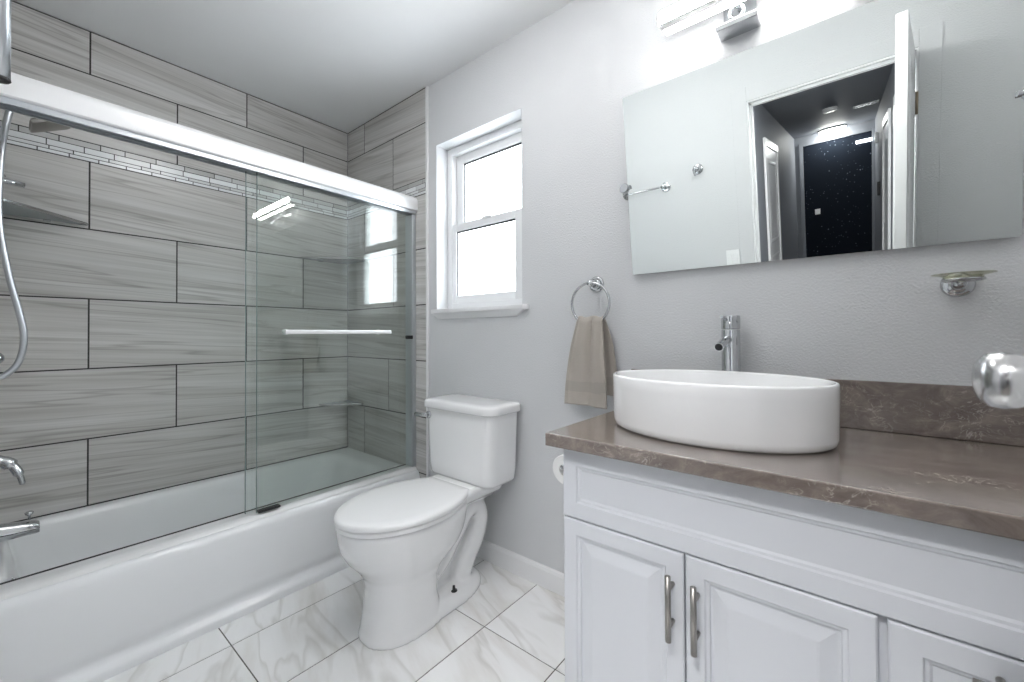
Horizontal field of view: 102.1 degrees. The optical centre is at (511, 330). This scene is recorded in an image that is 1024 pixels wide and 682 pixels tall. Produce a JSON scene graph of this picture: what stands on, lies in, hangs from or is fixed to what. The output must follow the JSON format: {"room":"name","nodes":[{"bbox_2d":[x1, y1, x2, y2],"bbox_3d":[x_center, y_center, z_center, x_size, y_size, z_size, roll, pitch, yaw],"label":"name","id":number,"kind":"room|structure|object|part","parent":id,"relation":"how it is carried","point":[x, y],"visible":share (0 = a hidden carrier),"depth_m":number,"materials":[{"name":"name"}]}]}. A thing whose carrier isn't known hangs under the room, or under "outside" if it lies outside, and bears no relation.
{"room":"bathroom","nodes":[
{"label":"bathroom","id":0,"kind":"room"},
{"bbox_2d":[0,0,347,523],"bbox_3d":[-1.650,-0.112,2.145,0.121,2.400,1.650,-1,-1,39],"label":"wall","id":1,"kind":"structure","parent":0,"point":[129,381],"depth_m":1.98,"materials":[{"name":"grey tile"}]},
{"bbox_2d":[13,0,573,132],"bbox_3d":[-0.292,-1.379,1.140,3.520,0.100,1.800,-1,-1,39],"label":"ceiling","id":2,"kind":"structure","parent":0,"point":[341,65],"depth_m":1.86,"materials":[{"name":"paint"}]},
{"bbox_2d":[103,556,564,681],"bbox_3d":[-0.281,1.120,1.114,3.520,0.102,1.800,-1,-1,39],"label":"floor","id":3,"kind":"structure","parent":0,"point":[512,628],"depth_m":1.42,"materials":[{"name":"tile"}]},
{"bbox_2d":[0,447,419,681],"bbox_3d":[-1.254,0.924,1.892,0.792,0.320,1.512,-1,-1,39],"label":"bathtub","id":4,"kind":"object","parent":3,"relation":"on","point":[100,625],"visible":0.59,"depth_m":1.57,"materials":[{"name":"white ceramic"}]},
{"bbox_2d":[0,72,417,600],"bbox_3d":[-1.028,0.013,1.713,0.108,1.495,1.510,-1,-1,39],"label":"door","id":5,"kind":"structure","parent":4,"relation":"on","point":[26,96],"depth_m":1.56,"materials":[{"name":"glass"}]},
{"bbox_2d":[333,394,520,650],"bbox_3d":[-0.359,0.695,1.668,0.473,0.766,0.719,-1,-1,39],"label":"toilet","id":6,"kind":"object","parent":3,"relation":"on","point":[414,545],"visible":1,"depth_m":1.56,"materials":[{"name":"white ceramic"}]},
{"bbox_3d":[-0.420,0.677,1.574,0.386,0.018,0.488,-1,-1,39],"label":"seat","id":7,"kind":"part","parent":6,"relation":"part of","materials":[{"name":"white plastic"}]},
{"bbox_3d":[-0.421,0.654,1.575,0.394,0.023,0.496,-1,-1,39],"label":"lid","id":8,"kind":"part","parent":6,"relation":"part of","materials":[{"name":"white plastic"}]},
{"bbox_3d":[-0.411,0.387,1.908,0.094,0.034,0.028,-1,-1,39],"label":"flush lever","id":9,"kind":"part","parent":6,"relation":"part of","materials":[{"name":"silver metal"}]},
{"bbox_3d":[-0.188,0.503,1.862,0.420,0.302,0.190,-1,-1,39],"label":"tank","id":10,"kind":"part","parent":6,"relation":"part of","materials":[{"name":"white ceramic"}]},
{"bbox_3d":[-0.191,0.332,1.861,0.448,0.039,0.211,-1,-1,39],"label":"tank lid","id":11,"kind":"part","parent":6,"relation":"part of","materials":[{"name":"white ceramic"}]},
{"bbox_2d":[563,449,1023,681],"bbox_3d":[0.791,0.677,0.847,1.306,0.770,0.555,-1,-1,39],"label":"vanity cabinet","id":12,"kind":"object","parent":3,"relation":"on","point":[670,576],"visible":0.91,"depth_m":0.79,"materials":[{"name":"white paint"}]},
{"bbox_3d":[0.256,0.717,0.984,0.300,0.471,0.018,-1,-1,39],"label":"door","id":13,"kind":"part","parent":12,"relation":"part of","materials":[{"name":"white paint"}]},
{"bbox_3d":[0.337,0.589,0.884,0.012,0.137,0.037,-1,-1,39],"label":"handle","id":14,"kind":"part","parent":12,"relation":"part of","materials":[{"name":"silver metal"}]},
{"bbox_3d":[0.377,0.592,0.852,0.012,0.137,0.037,-1,-1,39],"label":"handle","id":15,"kind":"part","parent":12,"relation":"part of","materials":[{"name":"silver metal"}]},
{"bbox_3d":[0.494,0.714,0.789,0.308,0.471,0.018,-1,-1,39],"label":"door","id":16,"kind":"part","parent":12,"relation":"part of","materials":[{"name":"white paint"}]},
{"bbox_2d":[545,369,1023,540],"bbox_3d":[0.778,0.211,0.858,1.335,0.160,0.560,-1,-1,39],"label":"countertop","id":17,"kind":"structure","parent":12,"relation":"on","point":[926,452],"depth_m":0.85,"materials":[{"name":"brown stone"}]},
{"bbox_2d":[613,369,839,453],"bbox_3d":[0.519,0.190,1.073,0.521,0.142,0.390,-1,-1,39],"label":"vessel sink","id":18,"kind":"object","parent":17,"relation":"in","point":[754,412],"visible":1,"depth_m":0.90,"materials":[{"name":"white ceramic"}]},
{"bbox_2d":[714,315,740,371],"bbox_3d":[0.634,0.109,1.217,0.057,0.306,0.144,-1,-1,39],"label":"faucet","id":19,"kind":"object","parent":17,"relation":"on","point":[729,343],"visible":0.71,"depth_m":1.23,"materials":[{"name":"silver metal"}]},
{"bbox_3d":[0.617,0.037,1.207,0.026,0.046,0.108,-1,-1,43],"label":"spout","id":20,"kind":"part","parent":19,"relation":"part of","materials":[{"name":"silver metal"}]},
{"bbox_3d":[0.653,-0.023,1.242,0.052,0.041,0.078,-1,-1,39],"label":"lever","id":21,"kind":"part","parent":19,"relation":"part of","materials":[{"name":"silver metal"}]},
{"bbox_3d":[0.750,0.552,0.581,0.328,0.154,0.018,-1,-1,39],"label":"drawer","id":22,"kind":"part","parent":12,"relation":"part of","materials":[{"name":"white paint"}]},
{"bbox_3d":[0.733,0.509,0.561,0.150,0.012,0.037,-1,-1,39],"label":"handle","id":23,"kind":"part","parent":12,"relation":"part of","materials":[{"name":"silver metal"}]},
{"bbox_2d":[348,0,1023,572],"bbox_3d":[0.236,-0.124,1.766,3.520,2.400,0.169,-1,-1,39],"label":"wall","id":24,"kind":"structure","parent":0,"point":[880,315],"depth_m":1.65,"materials":[{"name":"white paint"}]},
{"bbox_2d":[300,256,373,264],"bbox_3d":[-1.065,-0.436,2.528,0.306,0.018,0.312,-1,-1,39],"label":"corner shelf","id":25,"kind":"object","parent":24,"relation":"attached to","point":[339,260],"visible":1,"depth_m":2.54,"materials":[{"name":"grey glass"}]},
{"bbox_3d":[-1.067,-0.439,2.530,0.299,0.010,0.300,-1,-1,39],"label":"glass plate","id":26,"kind":"part","parent":25,"relation":"part of","materials":[{"name":"grey"}]},
{"bbox_2d":[319,400,362,405],"bbox_3d":[-1.069,0.467,2.600,0.191,0.018,0.198,-1,-1,39],"label":"corner shelf","id":27,"kind":"object","parent":24,"relation":"attached to","point":[345,402],"visible":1,"depth_m":2.60,"materials":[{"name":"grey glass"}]},
{"bbox_3d":[-1.071,0.465,2.602,0.184,0.010,0.185,-1,-1,39],"label":"glass plate","id":28,"kind":"part","parent":27,"relation":"part of","materials":[{"name":"grey"}]},
{"bbox_2d":[425,86,429,476],"bbox_3d":[-0.454,-0.159,2.224,0.016,2.314,0.012,-1,-1,39],"label":"trim","id":29,"kind":"structure","parent":24,"relation":"attached to","point":[426,87],"depth_m":2.22,"materials":[{"name":"white paint"}]},
{"bbox_2d":[431,120,528,318],"bbox_3d":[-0.131,-0.520,2.050,0.624,0.920,0.178,-1,-1,39],"label":"window","id":30,"kind":"structure","parent":24,"relation":"in","point":[499,304],"depth_m":2.11,"materials":[{"name":"white plastic"}]},
{"bbox_3d":[-0.151,-0.085,2.018,0.624,0.050,0.108,-1,-1,39],"label":"sill","id":31,"kind":"part","parent":30,"relation":"part of","materials":[{"name":"white paint"}]},
{"bbox_3d":[-0.116,-0.350,2.081,0.524,0.436,0.028,-1,-1,39],"label":"sash","id":32,"kind":"part","parent":30,"relation":"part of","materials":[{"name":"white plastic"}]},
{"bbox_3d":[-0.098,-0.744,2.109,0.500,0.409,0.030,-1,-1,39],"label":"sash","id":33,"kind":"part","parent":30,"relation":"part of","materials":[{"name":"white plastic"}]},
{"bbox_2d":[477,539,563,596],"bbox_3d":[0.003,1.034,1.842,1.181,0.087,0.012,-1,-1,39],"label":"baseboard","id":34,"kind":"structure","parent":24,"relation":"attached to","point":[544,576],"depth_m":1.80,"materials":[{"name":"white paint"}]},
{"bbox_2d":[571,276,610,319],"bbox_3d":[0.307,-0.112,1.568,0.166,0.191,0.064,-1,-1,39],"label":"towel ring","id":35,"kind":"object","parent":24,"relation":"attached to","point":[596,284],"visible":0.94,"depth_m":1.57,"materials":[{"name":"silver metal"}]},
{"bbox_2d":[564,316,616,408],"bbox_3d":[0.291,0.115,1.553,0.199,0.339,0.077,-1,-1,39],"label":"hand towel","id":36,"kind":"object","parent":35,"relation":"hanging from","point":[591,367],"visible":0.99,"depth_m":1.53,"materials":[{"name":"beige fabric"}]},
{"bbox_2d":[658,0,760,42],"bbox_3d":[0.752,-0.979,1.178,0.640,0.124,0.112,-1,-1,39],"label":"vanity light","id":37,"kind":"object","parent":24,"relation":"attached to","point":[740,16],"visible":1,"depth_m":1.27,"materials":[{"name":"white metal"}]},
{"bbox_3d":[0.689,-0.978,1.262,0.112,0.124,0.062,-1,-1,39],"label":"plate","id":38,"kind":"part","parent":37,"relation":"part of","materials":[{"name":"silver metal"}]},
{"bbox_2d":[619,0,1023,274],"bbox_3d":[0.760,-0.504,1.180,0.982,0.603,0.095,-1,-1,39],"label":"mirror","id":39,"kind":"object","parent":24,"relation":"attached to","point":[876,125],"visible":1,"depth_m":1.08,"materials":[{"name":"white mirror"}]},
{"bbox_2d":[631,369,1023,446],"bbox_3d":[0.949,0.196,1.068,1.335,0.127,0.020,-1,-1,39],"label":"backsplash","id":40,"kind":"structure","parent":24,"relation":"attached to","point":[948,411],"depth_m":1.01,"materials":[{"name":"brown stone"}]},
{"bbox_2d":[930,270,997,296],"bbox_3d":[1.030,-0.109,0.948,0.104,0.060,0.108,-1,-1,39],"label":"soap dish","id":41,"kind":"object","parent":24,"relation":"attached to","point":[956,284],"visible":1,"depth_m":0.97,"materials":[{"name":"silver metal"}]},
{"bbox_3d":[1.022,-0.121,0.939,0.104,0.016,0.084,-1,-1,39],"label":"glass dish","id":42,"kind":"part","parent":41,"relation":"part of","materials":[{"name":"clear glass"}]},
{"bbox_3d":[-0.816,-0.133,0.480,3.520,2.400,0.128,-1,-1,39],"label":"wall","id":43,"kind":"structure","parent":0,"visible":0},
{"bbox_2d":[0,0,11,83],"bbox_3d":[-1.249,-0.912,0.974,0.060,0.628,0.096,-1,-1,39],"label":"grab bar","id":44,"kind":"object","parent":43,"relation":"attached to","point":[5,5],"visible":1,"depth_m":0.99,"materials":[{"name":"metal"}]},
{"bbox_2d":[0,455,25,484],"bbox_3d":[-1.654,0.450,1.326,0.164,0.164,0.127,-1,-1,39],"label":"shower valve","id":45,"kind":"object","parent":43,"relation":"attached to","point":[6,462],"visible":1,"depth_m":1.34,"materials":[{"name":"silver metal"}]},
{"bbox_2d":[0,110,27,379],"bbox_3d":[-1.626,-0.288,1.309,0.060,0.894,0.128,-1,-1,39],"label":"shower hose","id":46,"kind":"object","parent":43,"relation":"attached to","point":[7,118],"visible":0.91,"depth_m":1.33,"materials":[{"name":"metal"}]},
{"bbox_2d":[3,174,24,187],"bbox_3d":[-1.700,-0.507,1.367,0.054,0.062,0.122,-1,-1,39],"label":"holder","id":47,"kind":"object","parent":43,"relation":"attached to","point":[5,180],"visible":0.68,"depth_m":1.40,"materials":[{"name":"silver metal"}]},
{"bbox_2d":[0,511,39,541],"bbox_3d":[-1.666,0.651,1.355,0.068,0.079,0.158,-1,-1,39],"label":"tub spout","id":48,"kind":"object","parent":43,"relation":"attached to","point":[8,531],"visible":1,"depth_m":1.37,"materials":[{"name":"silver metal"}]},
{"bbox_3d":[-1.631,0.626,1.399,0.022,0.028,0.022,-1,-1,39],"label":"diverter knob","id":49,"kind":"part","parent":48,"relation":"part of","materials":[{"name":"silver metal"}]},
{"bbox_2d":[3,198,87,225],"bbox_3d":[-1.832,-0.460,1.591,0.306,0.018,0.312,-1,-1,39],"label":"corner shelf","id":50,"kind":"object","parent":43,"relation":"attached to","point":[10,207],"visible":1,"depth_m":1.62,"materials":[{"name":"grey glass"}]},
{"bbox_2d":[29,117,69,132],"bbox_3d":[-1.704,-0.795,1.443,0.110,0.169,0.231,-1,-1,39],"label":"shower","id":51,"kind":"object","parent":43,"relation":"attached to","point":[36,125],"visible":0.34,"depth_m":1.48,"materials":[{"name":"silver metal"}]},
{"bbox_3d":[-0.170,-0.002,-0.055,0.865,2.120,0.136,-1,-1,39],"label":"door","id":52,"kind":"structure","parent":43,"relation":"in","visible":0},
{"bbox_2d":[971,352,1023,408],"bbox_3d":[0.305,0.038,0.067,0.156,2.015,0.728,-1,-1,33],"label":"door knob","id":53,"kind":"object","parent":52,"relation":"attached to","point":[997,378],"depth_m":0.34,"materials":[{"name":"silver metal"}]},
{"bbox_3d":[0.237,0.416,1.288,0.104,0.040,0.160,-1,-1,39],"label":"toilet paper holder","id":54,"kind":"object","parent":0,"visible":0},
{"bbox_2d":[553,454,563,483],"bbox_3d":[0.193,0.429,1.306,0.090,0.090,0.100,-1,-1,39],"label":"toilet roll","id":55,"kind":"object","parent":54,"relation":"on","point":[558,472],"visible":0.16,"depth_m":1.28,"materials":[{"name":"paper"}]}
]}

